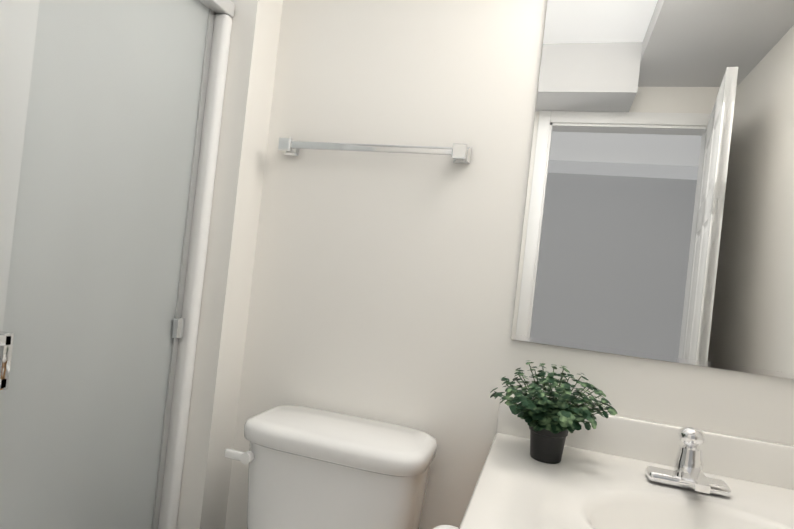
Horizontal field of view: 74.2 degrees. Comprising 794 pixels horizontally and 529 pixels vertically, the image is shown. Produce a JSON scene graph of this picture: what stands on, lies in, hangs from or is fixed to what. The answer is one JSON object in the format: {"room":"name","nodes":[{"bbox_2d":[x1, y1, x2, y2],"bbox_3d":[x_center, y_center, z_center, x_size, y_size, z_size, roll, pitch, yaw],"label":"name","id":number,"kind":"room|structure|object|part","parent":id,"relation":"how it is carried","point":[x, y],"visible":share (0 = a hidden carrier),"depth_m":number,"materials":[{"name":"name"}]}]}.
{"room":"bathroom","nodes":[
{"label":"bathroom","id":0,"kind":"room"},
{"bbox_2d":[176,0,282,528],"bbox_3d":[-0.933,-0.063,1.746,1.046,2.330,0.247,6,0,17],"label":"wall","id":1,"kind":"structure","parent":0,"point":[228,274],"depth_m":1.50,"materials":[{"name":"white paint"}]},
{"bbox_2d":[225,0,793,528],"bbox_3d":[0.408,0.082,1.404,1.734,2.330,0.120,6,0,17],"label":"wall","id":2,"kind":"structure","parent":0,"point":[383,286],"depth_m":1.46,"materials":[{"name":"white paint"}]},
{"bbox_2d":[278,137,471,163],"bbox_3d":[-0.075,-0.323,1.472,0.560,0.045,0.054,6,0,17],"label":"towel rail","id":3,"kind":"object","parent":2,"relation":"attached to","point":[458,152],"visible":1,"depth_m":1.44,"materials":[{"name":"silver metal"}]},
{"bbox_3d":[-0.320,-0.349,1.547,0.045,0.045,0.054,6,0,17],"label":"post","id":4,"kind":"part","parent":3,"relation":"part of","materials":[{"name":"silver metal"}]},
{"bbox_3d":[0.170,-0.296,1.398,0.045,0.045,0.054,6,0,17],"label":"post","id":5,"kind":"part","parent":3,"relation":"part of","materials":[{"name":"silver metal"}]},
{"bbox_2d":[511,0,793,378],"bbox_3d":[0.742,-0.241,1.248,0.826,0.959,0.008,6,0,17],"label":"mirror","id":6,"kind":"object","parent":2,"relation":"attached to","point":[659,217],"visible":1,"depth_m":1.27,"materials":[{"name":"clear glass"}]},
{"bbox_3d":[-0.749,1.150,-0.216,2.780,0.060,4.170,6,0,17],"label":"floor","id":7,"kind":"structure","parent":0,"visible":0},
{"bbox_2d":[224,405,436,528],"bbox_3d":[-0.270,0.790,1.138,0.528,0.771,0.709,6,0,17],"label":"toilet","id":8,"kind":"object","parent":7,"relation":"on","point":[311,468],"visible":1,"depth_m":1.27,"materials":[{"name":"white ceramic"}]},
{"bbox_3d":[-0.401,0.478,1.315,0.067,0.022,0.013,6,0,17],"label":"lever","id":9,"kind":"part","parent":8,"relation":"part of","materials":[{"name":"white ceramic"}]},
{"bbox_3d":[-0.145,0.445,1.356,0.486,0.055,0.243,6,0,17],"label":"tank lid","id":10,"kind":"part","parent":8,"relation":"part of","materials":[{"name":"white ceramic"}]},
{"bbox_2d":[433,396,793,528],"bbox_3d":[0.489,0.795,0.962,0.934,0.925,0.625,6,0,17],"label":"bathroom vanity","id":11,"kind":"object","parent":7,"relation":"on","point":[614,472],"visible":0.96,"depth_m":1.09,"materials":[{"name":"white stone"}]},
{"bbox_2d":[490,360,617,463],"bbox_3d":[0.345,0.332,1.186,0.279,0.215,0.277,6,0,17],"label":"plant","id":12,"kind":"object","parent":11,"relation":"on","point":[553,418],"visible":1,"depth_m":1.14,"materials":[{"name":"green plant"}]},
{"bbox_3d":[0.340,0.399,1.188,0.087,0.080,0.087,6,0,17],"label":"pot","id":13,"kind":"part","parent":12,"relation":"part of","materials":[{"name":"black plastic"}]},
{"bbox_2d":[645,426,731,496],"bbox_3d":[0.607,0.406,1.072,0.156,0.125,0.142,6,0,17],"label":"faucet","id":14,"kind":"object","parent":11,"relation":"on","point":[687,478],"depth_m":1.09,"materials":[{"name":"silver metal"}]},
{"bbox_3d":[-0.878,1.068,0.877,0.110,0.085,1.303,6,0,17],"label":"sill","id":15,"kind":"structure","parent":7,"relation":"on","visible":0},
{"bbox_2d":[0,0,234,528],"bbox_3d":[-0.760,0.129,0.877,0.097,1.807,1.303,6,0,17],"label":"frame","id":16,"kind":"object","parent":15,"relation":"on","point":[110,117],"visible":1,"depth_m":1.21,"materials":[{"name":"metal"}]},
{"bbox_3d":[-0.753,0.137,0.913,0.006,1.750,0.125,6,0,17],"label":"glass","id":17,"kind":"part","parent":16,"relation":"part of","materials":[{"name":"grey glass"}]},
{"bbox_3d":[-0.681,-0.751,0.886,0.064,0.040,1.303,6,0,17],"label":"frame","id":18,"kind":"part","parent":16,"relation":"part of","materials":[{"name":"white wood"}]},
{"bbox_3d":[-0.604,0.175,1.453,0.018,0.055,0.028,6,0,17],"label":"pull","id":19,"kind":"part","parent":16,"relation":"part of","materials":[{"name":"silver metal"}]}
]}

